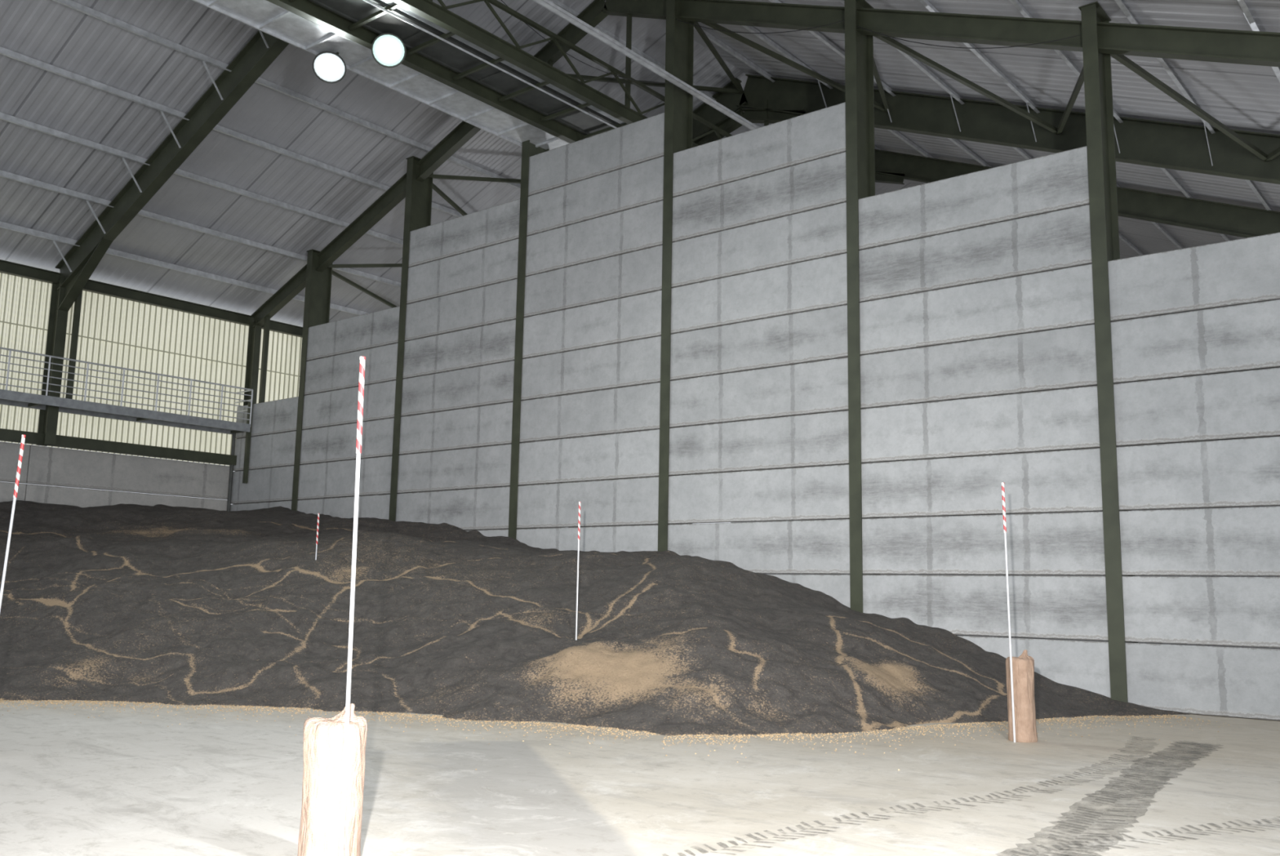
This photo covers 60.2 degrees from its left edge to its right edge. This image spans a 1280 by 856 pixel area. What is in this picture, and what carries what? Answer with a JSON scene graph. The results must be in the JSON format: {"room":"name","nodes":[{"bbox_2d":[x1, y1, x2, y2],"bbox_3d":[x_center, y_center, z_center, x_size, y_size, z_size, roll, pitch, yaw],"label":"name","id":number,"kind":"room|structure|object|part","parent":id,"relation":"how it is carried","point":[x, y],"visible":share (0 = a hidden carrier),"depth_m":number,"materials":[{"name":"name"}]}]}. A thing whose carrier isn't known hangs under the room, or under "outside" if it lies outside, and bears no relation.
{"room":"bulk storage warehouse","nodes":[
{"label":"bulk storage warehouse","id":0,"kind":"room"},
{"bbox_2d":[0,441,652,530],"bbox_3d":[-14.067,4.223,37.647,0.160,5.830,52.810,-6,-11,39],"label":"wall","id":1,"kind":"structure","parent":0,"point":[68,468],"depth_m":34.57,"materials":[{"name":"concrete"}]},
{"bbox_2d":[0,346,253,484],"bbox_3d":[-20.690,-1.078,29.122,1.120,3.208,22.460,-6,-11,39],"label":"walkway","id":2,"kind":"object","parent":1,"relation":"attached to","point":[7,397],"visible":1,"depth_m":34.40,"materials":[{"name":"metal"}]},
{"bbox_2d":[65,289,82,399],"bbox_3d":[-16.992,-2.735,33.159,0.140,3.940,0.140,-6,-11,39],"label":"prop","id":3,"kind":"object","parent":2,"relation":"on","point":[77,303],"visible":0.64,"depth_m":33.08,"materials":[{"name":"green paint"}]},
{"bbox_3d":[-20.680,-2.022,29.231,1.088,1.308,22.406,-6,-11,39],"label":"railing","id":4,"kind":"part","parent":2,"relation":"part of","materials":[{"name":"metal"}]},
{"bbox_3d":[-13.274,0.507,37.338,0.120,2.740,0.120,-6,-11,39],"label":"corner leg","id":5,"kind":"part","parent":2,"relation":"part of","materials":[{"name":"green paint"}]},
{"bbox_2d":[0,428,505,489],"bbox_3d":[-11.714,1.556,40.587,0.240,0.330,53.000,-6,-11,39],"label":"beam","id":6,"kind":"structure","parent":1,"relation":"on","point":[6,435],"depth_m":34.77,"materials":[{"name":"metal"}]},
{"bbox_2d":[36,30,288,446],"bbox_3d":[-3.071,-6.884,21.975,38.313,11.940,0.300,-6,-11,39],"label":"frame","id":7,"kind":"object","parent":6,"relation":"on","point":[255,57],"visible":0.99,"depth_m":31.09,"materials":[{"name":"green paint"}]},
{"bbox_2d":[243,0,1279,405],"bbox_3d":[1.107,-5.989,26.980,38.165,11.782,0.240,-6,-11,39],"label":"frame","id":8,"kind":"object","parent":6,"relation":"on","point":[1191,43],"visible":0.78,"depth_m":24.17,"materials":[{"name":"green paint"}]},
{"bbox_3d":[15.063,-5.186,19.571,1.799,0.777,6.416,-6,-11,39],"label":"brace","id":9,"kind":"object","parent":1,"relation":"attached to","visible":0},
{"bbox_2d":[1264,146,1279,161],"bbox_3d":[13.225,-5.942,21.221,0.100,1.334,7.110,-1,-9,13],"label":"brace","id":10,"kind":"object","parent":9,"relation":"attached to","point":[1276,153],"visible":1,"depth_m":24.23,"materials":[{"name":"green paint"}]},
{"bbox_3d":[-2.868,-9.062,34.972,0.150,0.180,53.000,-6,-11,39],"label":"roof purlin","id":11,"kind":"structure","parent":1,"relation":"attached to","visible":0},
{"bbox_2d":[258,30,268,48],"bbox_3d":[-9.364,-9.840,27.085,0.012,0.849,0.631,-6,-11,39],"label":"stay","id":12,"kind":"object","parent":11,"relation":"attached to","point":[260,32],"visible":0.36,"depth_m":27.18,"materials":[{"name":"metal"}]},
{"bbox_2d":[0,272,718,484],"bbox_3d":[-11.858,-0.892,41.106,0.050,5.340,53.000,-6,-11,39],"label":"wall","id":13,"kind":"structure","parent":0,"point":[23,301],"depth_m":35.80,"materials":[{"name":"beige metal"}]},
{"bbox_2d":[0,320,299,377],"bbox_3d":[-11.792,-1.758,41.192,0.040,0.040,53.000,-6,-11,39],"label":"rail","id":14,"kind":"object","parent":13,"relation":"attached to","point":[0,321],"visible":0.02,"depth_m":36.00,"materials":[{"name":"grey metal"}]},
{"bbox_2d":[0,259,302,337],"bbox_3d":[-11.662,-3.369,41.347,0.200,0.340,53.000,-6,-11,39],"label":"beam","id":15,"kind":"structure","parent":13,"relation":"attached to","point":[6,267],"depth_m":36.04,"materials":[{"name":"metal"}]},
{"bbox_2d":[0,698,1279,855],"bbox_3d":[5.461,5.197,21.806,51.000,0.001,61.000,-6,-11,39],"label":"floor","id":16,"kind":"structure","parent":0,"point":[111,783],"depth_m":10.46,"materials":[{"name":"concrete"}]},
{"bbox_2d":[0,435,26,612],"bbox_3d":[-6.641,1.742,11.474,0.154,3.381,0.039,3,-9,-12],"label":"marker pole","id":17,"kind":"object","parent":16,"relation":"on","point":[23,438],"visible":1,"depth_m":11.60,"materials":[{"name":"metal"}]},
{"bbox_2d":[291,248,332,511],"bbox_3d":[-10.764,0.502,35.831,0.340,12.800,0.860,-6,-11,39],"label":"steel column","id":18,"kind":"structure","parent":16,"relation":"on","point":[318,284],"depth_m":36.29,"materials":[{"name":"metal"}]},
{"bbox_3d":[-10.649,-5.818,36.764,0.340,0.020,0.860,-6,-11,39],"label":"cap plate","id":19,"kind":"part","parent":18,"relation":"part of","materials":[{"name":"green paint"}]},
{"bbox_2d":[327,263,401,267],"bbox_3d":[-7.484,-5.671,38.370,7.004,1.235,0.100,5,-9,-26],"label":"brace","id":20,"kind":"object","parent":18,"relation":"attached to","point":[357,265],"visible":0.29,"depth_m":37.40,"materials":[{"name":"green paint"}]},
{"bbox_2d":[332,270,397,307],"bbox_3d":[-9.260,-4.594,39.669,0.100,0.777,6.613,-3,-9,24],"label":"brace","id":21,"kind":"object","parent":18,"relation":"attached to","point":[335,273],"visible":0.57,"depth_m":38.63,"materials":[{"name":"green paint"}]},
{"bbox_2d":[297,703,367,855],"bbox_3d":[-2.052,2.393,7.391,0.428,1.065,0.430,-6,-11,39],"label":"pedestal","id":22,"kind":"object","parent":16,"relation":"on","point":[319,835],"visible":0.91,"depth_m":7.24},
{"bbox_2d":[339,356,365,855],"bbox_3d":[-1.927,1.201,7.368,0.077,3.420,0.039,2,-8,-4],"label":"marker pole","id":23,"kind":"object","parent":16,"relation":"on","point":[362,369],"visible":1,"depth_m":7.37,"materials":[{"name":"metal"}]},
{"bbox_2d":[388,155,433,521],"bbox_3d":[-6.880,-0.881,32.831,0.340,14.800,0.860,-6,-11,39],"label":"steel column","id":24,"kind":"structure","parent":16,"relation":"on","point":[418,201],"depth_m":33.14,"materials":[{"name":"metal"}]},
{"bbox_3d":[-6.747,-8.191,33.911,0.340,0.020,0.860,-6,-11,39],"label":"cap plate","id":25,"kind":"part","parent":24,"relation":"part of","materials":[{"name":"green paint"}]},
{"bbox_2d":[432,182,467,215],"bbox_3d":[-5.533,-6.853,36.943,0.100,0.956,6.745,-2,-9,21],"label":"brace","id":26,"kind":"object","parent":24,"relation":"attached to","point":[435,188],"visible":0.29,"depth_m":35.34,"materials":[{"name":"green paint"}]},
{"bbox_2d":[426,173,520,183],"bbox_3d":[-3.707,-7.960,35.607,6.878,1.107,0.100,6,-10,-29],"label":"brace","id":27,"kind":"object","parent":24,"relation":"attached to","point":[432,175],"visible":0.36,"depth_m":34.70,"materials":[{"name":"green paint"}]},
{"bbox_3d":[-1.834,-9.096,34.237,2.369,1.004,6.426,-6,-11,39],"label":"brace","id":28,"kind":"object","parent":27,"relation":"attached to","visible":0},
{"bbox_2d":[566,73,742,93],"bbox_3d":[0.105,-10.272,32.818,6.943,1.175,0.100,5,-9,-27],"label":"brace","id":29,"kind":"object","parent":28,"relation":"attached to","point":[584,77],"visible":0.5,"depth_m":32.95,"materials":[{"name":"green paint"}]},
{"bbox_2d":[508,139,549,540],"bbox_3d":[-3.019,-0.949,29.637,0.340,14.140,0.860,-6,-11,39],"label":"steel column","id":30,"kind":"structure","parent":16,"relation":"on","point":[528,149],"depth_m":29.55,"materials":[{"name":"metal"}]},
{"bbox_2d":[0,500,1190,735],"bbox_3d":[-9.873,2.328,19.020,30.024,4.419,23.395,-6,-11,39],"label":"pile","id":31,"kind":"object","parent":16,"relation":"on","point":[158,603],"visible":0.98,"depth_m":19.45,"materials":[{"name":"black soil"}]},
{"bbox_2d":[315,513,319,559],"bbox_3d":[-6.918,2.378,23.635,0.039,1.095,0.039,-6,-11,39],"label":"marker pole","id":32,"kind":"object","parent":31,"relation":"on","point":[317,525],"visible":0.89,"depth_m":23.64,"materials":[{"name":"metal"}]},
{"bbox_2d":[575,502,581,639],"bbox_3d":[-1.077,2.514,19.130,0.039,2.471,0.039,-6,-11,39],"label":"marker pole","id":33,"kind":"object","parent":31,"relation":"on","point":[579,517],"visible":0.89,"depth_m":19.13,"materials":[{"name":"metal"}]},
{"bbox_2d":[0,698,1229,770],"bbox_3d":[-5.431,3.956,14.801,29.549,0.013,6.945,1,-8,0],"label":"grain","id":34,"kind":"object","parent":16,"relation":"on","point":[57,701],"visible":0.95,"depth_m":15.83,"materials":[{"name":"beige food"}]},
{"bbox_2d":[657,0,693,551],"bbox_3d":[0.872,-2.695,26.691,0.340,16.874,0.860,-6,-11,39],"label":"steel column","id":35,"kind":"structure","parent":16,"relation":"on","point":[679,39],"depth_m":26.93,"materials":[{"name":"metal"}]},
{"bbox_2d":[693,21,743,93],"bbox_3d":[2.193,-10.485,31.119,0.100,1.175,6.943,-1,-9,16],"label":"brace","id":36,"kind":"object","parent":35,"relation":"attached to","point":[700,30],"visible":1,"depth_m":31.03,"materials":[{"name":"green paint"}]},
{"bbox_2d":[675,18,844,33],"bbox_3d":[2.708,-9.581,25.841,4.805,1.629,0.016,-6,-11,39],"label":"cable","id":37,"kind":"object","parent":35,"relation":"hanging from","point":[675,19],"visible":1,"depth_m":25.66,"materials":[{"name":"rubber"}]},
{"bbox_2d":[844,0,880,613],"bbox_3d":[4.720,-2.089,23.397,0.340,14.850,0.860,-6,-11,39],"label":"steel column","id":38,"kind":"structure","parent":16,"relation":"on","point":[859,47],"depth_m":23.50,"materials":[{"name":"metal"}]},
{"bbox_3d":[4.853,-9.423,24.480,0.340,0.020,0.860,-6,-11,39],"label":"cap plate","id":39,"kind":"part","parent":38,"relation":"part of","materials":[{"name":"green paint"}]},
{"bbox_2d":[873,57,889,112],"bbox_3d":[5.936,-8.944,27.761,0.100,1.107,6.878,-2,-9,18],"label":"brace","id":40,"kind":"object","parent":38,"relation":"attached to","point":[876,73],"visible":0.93,"depth_m":28.82,"materials":[{"name":"green paint"}]},
{"bbox_2d":[701,22,886,112],"bbox_3d":[4.097,-9.701,29.411,6.785,1.004,0.100,6,-10,-31],"label":"brace","id":41,"kind":"object","parent":40,"relation":"attached to","point":[713,25],"visible":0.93,"depth_m":29.17,"materials":[{"name":"green paint"}]},
{"bbox_2d":[874,35,1057,134],"bbox_3d":[7.728,-8.206,26.153,6.745,0.956,0.100,6,-10,-32],"label":"brace","id":42,"kind":"object","parent":38,"relation":"attached to","point":[890,41],"visible":0.93,"depth_m":26.12,"materials":[{"name":"green paint"}]},
{"bbox_2d":[856,25,1079,48],"bbox_3d":[6.464,-8.134,22.487,4.805,1.829,0.016,-6,-11,39],"label":"cable","id":43,"kind":"object","parent":38,"relation":"hanging from","point":[856,25],"visible":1,"depth_m":22.25,"materials":[{"name":"rubber"}]},
{"bbox_2d":[680,737,1157,855],"bbox_3d":[3.602,3.570,11.046,1.277,0.001,10.431,-6,-11,39],"label":"print","id":44,"kind":"object","parent":16,"relation":"on","point":[865,814],"visible":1,"depth_m":9.43},
{"bbox_2d":[692,74,1279,184],"bbox_3d":[5.254,-2.396,31.570,38.405,17.864,0.320,-6,-11,39],"label":"roof beam","id":45,"kind":"structure","parent":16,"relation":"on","point":[1151,143],"depth_m":28.88,"materials":[{"name":"metal"}]},
{"bbox_2d":[1001,482,1015,742],"bbox_3d":[4.862,2.406,14.556,0.086,3.380,0.039,0,-8,6],"label":"marker pole","id":46,"kind":"object","parent":16,"relation":"on","point":[1002,483],"visible":1,"depth_m":14.55,"materials":[{"name":"metal"}]},
{"bbox_2d":[1000,848,1035,855],"bbox_3d":[2.812,3.126,8.134,0.226,0.005,0.255,-5,-10,34],"label":"print","id":47,"kind":"object","parent":16,"relation":"on","point":[1012,851],"depth_m":8.11},
{"bbox_2d":[1005,649,1037,742],"bbox_3d":[5.032,3.524,14.552,0.372,1.175,0.380,-6,-11,39],"label":"pedestal","id":48,"kind":"object","parent":16,"relation":"on","point":[1023,666],"visible":0.98,"depth_m":14.41,"materials":[{"name":"beige wood"}]},
{"bbox_2d":[1048,836,1068,851],"bbox_3d":[3.196,3.177,8.427,0.225,0.005,0.429,-5,-10,34],"label":"print","id":49,"kind":"object","parent":16,"relation":"on","point":[1062,846],"depth_m":8.36},
{"bbox_2d":[874,149,1279,238],"bbox_3d":[9.424,-1.532,36.587,38.405,17.772,0.260,-6,-11,39],"label":"frame","id":50,"kind":"object","parent":16,"relation":"on","point":[891,167],"visible":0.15,"depth_m":32.51,"materials":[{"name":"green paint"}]},
{"bbox_2d":[1062,853,1097,855],"bbox_3d":[3.216,3.121,8.050,0.203,0.005,0.177,-5,-10,34],"label":"print","id":51,"kind":"object","parent":16,"relation":"on","point":[1072,854],"depth_m":8.06},
{"bbox_2d":[1064,833,1106,850],"bbox_3d":[3.468,3.195,8.516,0.339,0.005,0.642,-5,-10,34],"label":"print","id":52,"kind":"object","parent":16,"relation":"on","point":[1076,842],"depth_m":8.42},
{"bbox_2d":[1057,807,1124,831],"bbox_3d":[3.836,3.327,9.368,0.415,0.005,1.147,-5,-10,34],"label":"print","id":53,"kind":"object","parent":16,"relation":"on","point":[1088,813],"depth_m":9.43},
{"bbox_2d":[1078,0,1137,702],"bbox_3d":[8.569,-1.528,20.110,0.340,12.920,0.860,-6,-11,39],"label":"steel column","id":54,"kind":"structure","parent":16,"relation":"on","point":[1101,162],"depth_m":19.97,"materials":[{"name":"metal"}]},
{"bbox_2d":[1057,66,1084,134],"bbox_3d":[9.643,-7.417,24.434,0.100,1.235,7.004,-1,-9,15],"label":"brace","id":55,"kind":"object","parent":54,"relation":"attached to","point":[1080,81],"visible":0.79,"depth_m":24.98,"materials":[{"name":"green paint"}]},
{"bbox_3d":[8.685,-7.908,21.053,0.340,0.020,0.860,-6,-11,39],"label":"cap plate","id":56,"kind":"part","parent":54,"relation":"part of","materials":[{"name":"green paint"}]},
{"bbox_2d":[1110,53,1267,160],"bbox_3d":[11.386,-6.699,22.870,6.613,0.777,0.100,7,-10,-35],"label":"brace","id":57,"kind":"object","parent":54,"relation":"attached to","point":[1122,59],"visible":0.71,"depth_m":22.80,"materials":[{"name":"green paint"}]},
{"bbox_2d":[1093,781,1125,806],"bbox_3d":[4.635,3.539,10.707,0.362,0.005,1.472,-5,-10,34],"label":"print","id":58,"kind":"object","parent":16,"relation":"on","point":[1119,796],"depth_m":10.44},
{"bbox_2d":[1095,820,1127,838],"bbox_3d":[3.840,3.273,9.000,0.264,0.005,0.859,-5,-10,34],"label":"print","id":59,"kind":"object","parent":16,"relation":"on","point":[1111,827],"depth_m":9.05},
{"bbox_2d":[1144,762,1155,775],"bbox_3d":[5.635,3.789,12.274,0.169,0.005,1.002,-5,-10,34],"label":"print","id":60,"kind":"object","parent":16,"relation":"on","point":[1145,762],"depth_m":12.61},
{"bbox_2d":[1129,771,1177,796],"bbox_3d":[5.247,3.637,11.291,0.296,0.005,1.808,-5,-10,34],"label":"print","id":61,"kind":"object","parent":16,"relation":"on","point":[1163,779],"depth_m":11.09},
{"bbox_2d":[1031,819,1279,855],"bbox_3d":[4.572,3.264,8.856,1.772,0.001,3.434,-6,-11,39],"label":"print","id":62,"kind":"object","parent":16,"relation":"on","point":[1056,846],"visible":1,"depth_m":8.77},
{"bbox_2d":[1146,741,1213,770],"bbox_3d":[6.606,3.984,13.477,0.556,0.005,2.852,-5,-10,34],"label":"print","id":63,"kind":"object","parent":16,"relation":"on","point":[1194,752],"depth_m":13.53},
{"bbox_2d":[0,0,1279,327],"bbox_3d":[3.067,-7.454,29.835,38.810,8.783,53.080,-6,-11,39],"label":"ceiling","id":64,"kind":"structure","parent":0,"point":[1242,97],"depth_m":30.82,"materials":[{"name":"grey metal"}]},
{"bbox_2d":[192,0,768,150],"bbox_3d":[-4.797,-9.886,25.891,3.895,3.061,35.515,-6,-11,39],"label":"conveyor","id":65,"kind":"object","parent":64,"relation":"hanging from","point":[452,65],"visible":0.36,"depth_m":26.10,"materials":[{"name":"metal"}]},
{"bbox_2d":[312,50,346,83],"bbox_3d":[-7.154,-8.380,25.421,0.674,0.655,0.708,-6,-11,39],"label":"floodlight","id":66,"kind":"object","parent":65,"relation":"attached to","point":[329,67],"visible":1,"depth_m":25.39,"materials":[{"name":"metal"}]},
{"bbox_2d":[371,32,405,67],"bbox_3d":[-5.623,-8.458,24.617,0.667,0.667,0.706,-6,-11,39],"label":"floodlight","id":67,"kind":"object","parent":65,"relation":"attached to","point":[388,49],"visible":1,"depth_m":24.58,"materials":[{"name":"metal"}]},
{"bbox_3d":[-4.471,-8.989,25.484,1.070,0.660,35.500,-6,-11,39],"label":"conveyor casing","id":68,"kind":"part","parent":65,"relation":"part of","materials":[{"name":"metal"}]},
{"bbox_2d":[501,0,687,83],"bbox_3d":[-1.142,-9.486,27.055,4.617,2.072,0.016,1,-8,-1],"label":"cable","id":69,"kind":"object","parent":64,"relation":"hanging from","point":[501,0],"visible":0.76,"depth_m":26.95,"materials":[{"name":"rubber"}]},
{"bbox_2d":[533,0,759,129],"bbox_3d":[-3.452,-9.215,21.400,0.180,0.070,30.500,-6,-11,39],"label":"cable tray","id":70,"kind":"object","parent":64,"relation":"hanging from","point":[550,6],"visible":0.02,"depth_m":25.55,"materials":[{"name":"metal"}]},
{"bbox_2d":[768,0,991,167],"bbox_3d":[5.019,-9.867,28.554,0.150,0.180,53.000,-6,-11,39],"label":"purlin","id":71,"kind":"structure","parent":64,"relation":"attached to","point":[816,33],"depth_m":30.60,"materials":[{"name":"metal"}]},
{"bbox_2d":[918,0,1183,248],"bbox_3d":[8.083,-8.605,25.805,0.150,0.180,53.000,-6,-11,39],"label":"purlin","id":72,"kind":"structure","parent":64,"relation":"attached to","point":[925,2],"depth_m":26.63,"materials":[{"name":"metal"}]},
{"bbox_2d":[1026,103,1036,142],"bbox_3d":[9.928,-7.747,27.965,0.012,0.849,0.631,-6,-11,39],"label":"stay","id":73,"kind":"object","parent":72,"relation":"attached to","point":[1026,104],"visible":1,"depth_m":27.98,"materials":[{"name":"metal"}]},
{"bbox_2d":[1009,0,1230,241],"bbox_3d":[9.616,-7.974,24.430,0.150,0.180,53.000,-6,-11,39],"label":"purlin","id":74,"kind":"structure","parent":64,"relation":"attached to","point":[1022,10],"depth_m":24.44,"materials":[{"name":"metal"}]},
{"bbox_2d":[1113,123,1119,153],"bbox_3d":[11.460,-7.116,26.590,0.012,0.849,0.631,-6,-11,39],"label":"stay","id":75,"kind":"object","parent":74,"relation":"attached to","point":[1113,123],"visible":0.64,"depth_m":26.63,"materials":[{"name":"metal"}]},
{"bbox_2d":[1114,0,1271,210],"bbox_3d":[11.148,-7.343,23.055,0.150,0.180,53.000,-6,-11,39],"label":"purlin","id":76,"kind":"structure","parent":64,"relation":"attached to","point":[1119,2],"depth_m":23.20,"materials":[{"name":"metal"}]},
{"bbox_2d":[1204,123,1213,165],"bbox_3d":[12.993,-6.485,25.215,0.012,0.849,0.631,-6,-11,39],"label":"stay","id":77,"kind":"object","parent":76,"relation":"attached to","point":[1204,123],"visible":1,"depth_m":25.21,"materials":[{"name":"metal"}]},
{"bbox_2d":[1236,0,1279,82],"bbox_3d":[12.680,-6.713,21.680,0.150,0.180,53.000,-6,-11,39],"label":"purlin","id":78,"kind":"structure","parent":64,"relation":"attached to","point":[1242,3],"depth_m":19.08,"materials":[{"name":"metal"}]},
{"bbox_2d":[230,102,1279,720],"bbox_3d":[0.905,-1.134,26.068,38.410,13.584,0.160,-6,-11,39],"label":"wall","id":79,"kind":"structure","parent":0,"point":[977,337],"depth_m":22.98,"materials":[{"name":"concrete"}]},
{"bbox_2d":[0,221,369,315],"bbox_3d":[-10.672,-4.332,40.681,0.150,0.180,53.000,-6,-11,39],"label":"purlin","id":80,"kind":"structure","parent":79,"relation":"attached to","point":[2,224],"depth_m":35.26,"materials":[{"name":"metal"}]},
{"bbox_2d":[53,240,71,272],"bbox_3d":[-17.169,-5.109,32.795,0.012,0.849,0.631,-6,-11,39],"label":"stay","id":81,"kind":"object","parent":80,"relation":"attached to","point":[54,242],"visible":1,"depth_m":32.79,"materials":[{"name":"metal"}]},
{"bbox_2d":[0,169,400,287],"bbox_3d":[-9.112,-5.278,39.540,0.150,0.180,53.000,-6,-11,39],"label":"purlin","id":82,"kind":"structure","parent":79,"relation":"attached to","point":[3,174],"depth_m":33.77,"materials":[{"name":"metal"}]},
{"bbox_2d":[86,200,106,233],"bbox_3d":[-15.608,-6.055,31.653,0.012,0.849,0.631,-6,-11,39],"label":"stay","id":83,"kind":"object","parent":82,"relation":"attached to","point":[87,202],"visible":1,"depth_m":31.64,"materials":[{"name":"metal"}]},
{"bbox_2d":[0,111,403,245],"bbox_3d":[-7.551,-6.224,38.398,0.150,0.180,53.000,-6,-11,39],"label":"purlin","id":84,"kind":"structure","parent":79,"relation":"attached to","point":[7,117],"depth_m":31.89,"materials":[{"name":"metal"}]},
{"bbox_2d":[121,157,142,192],"bbox_3d":[-14.047,-7.001,30.511,0.012,0.849,0.631,-6,-11,39],"label":"stay","id":85,"kind":"object","parent":84,"relation":"attached to","point":[123,158],"visible":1,"depth_m":30.50,"materials":[{"name":"metal"}]},
{"bbox_2d":[226,433,235,511],"bbox_3d":[-14.033,3.615,37.462,0.120,7.000,0.114,-6,-11,39],"label":"downpipe","id":86,"kind":"object","parent":79,"relation":"attached to","point":[233,435],"visible":0.34,"depth_m":37.71,"materials":[{"name":"metal"}]},
{"bbox_2d":[258,316,270,403],"bbox_3d":[-12.960,-2.347,38.066,0.140,3.130,0.140,-6,-11,39],"label":"prop","id":87,"kind":"object","parent":79,"relation":"attached to","point":[267,320],"visible":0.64,"depth_m":38.02,"materials":[{"name":"green paint"}]},
{"bbox_2d":[730,436,1279,648],"bbox_3d":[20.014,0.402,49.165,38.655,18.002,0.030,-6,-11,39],"label":"joint","id":88,"kind":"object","parent":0,"point":[1269,437],"depth_m":49.08,"materials":[{"name":"grey concrete"}]},
{"bbox_2d":[0,46,462,217],"bbox_3d":[-5.990,-7.170,37.256,0.150,0.180,53.000,-6,-11,39],"label":"purlin","id":89,"kind":"structure","parent":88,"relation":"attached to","point":[4,51],"depth_m":29.54,"materials":[{"name":"metal"}]},
{"bbox_2d":[160,111,181,147],"bbox_3d":[-12.486,-7.948,29.369,0.012,0.849,0.631,-6,-11,39],"label":"stay","id":90,"kind":"object","parent":89,"relation":"attached to","point":[162,112],"visible":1,"depth_m":29.36,"materials":[{"name":"metal"}]},
{"bbox_2d":[53,0,520,189],"bbox_3d":[-4.429,-8.116,36.114,0.150,0.180,53.000,-6,-11,39],"label":"purlin","id":91,"kind":"structure","parent":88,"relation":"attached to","point":[69,3],"depth_m":29.54,"materials":[{"name":"metal"}]},
{"bbox_2d":[202,61,223,100],"bbox_3d":[-10.925,-8.894,28.227,0.012,0.849,0.631,-6,-11,39],"label":"stay","id":92,"kind":"object","parent":91,"relation":"attached to","point":[204,63],"visible":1,"depth_m":28.23,"materials":[{"name":"metal"}]},
{"bbox_2d":[549,0,877,195],"bbox_3d":[0.254,-10.955,32.688,0.150,0.180,53.000,-6,-11,39],"label":"purlin","id":93,"kind":"structure","parent":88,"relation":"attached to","point":[557,2],"depth_m":31.75,"materials":[{"name":"metal"}]},
{"bbox_2d":[693,26,926,183],"bbox_3d":[1.955,-11.128,31.304,0.150,0.180,53.000,-6,-11,39],"label":"purlin","id":94,"kind":"structure","parent":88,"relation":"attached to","point":[713,38],"depth_m":32.43,"materials":[{"name":"metal"}]},
{"bbox_2d":[742,25,934,158],"bbox_3d":[3.487,-10.498,29.929,0.150,0.180,53.000,-6,-11,39],"label":"purlin","id":95,"kind":"structure","parent":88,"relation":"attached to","point":[751,28],"depth_m":30.86,"materials":[{"name":"metal"}]},
{"bbox_2d":[817,80,826,107],"bbox_3d":[5.332,-9.639,32.089,0.012,0.849,0.631,-6,-11,39],"label":"stay","id":96,"kind":"object","parent":95,"relation":"attached to","point":[818,80],"visible":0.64,"depth_m":32.05,"materials":[{"name":"metal"}]},
{"bbox_2d":[839,0,1144,255],"bbox_3d":[6.551,-9.236,27.180,0.150,0.180,53.000,-6,-11,39],"label":"purlin","id":97,"kind":"structure","parent":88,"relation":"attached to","point":[915,61],"depth_m":28.92,"materials":[{"name":"metal"}]},
{"bbox_2d":[950,94,960,131],"bbox_3d":[8.396,-8.378,29.340,0.012,0.849,0.631,-6,-11,39],"label":"stay","id":98,"kind":"object","parent":97,"relation":"attached to","point":[950,95],"visible":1,"depth_m":29.32,"materials":[{"name":"metal"}]}
]}

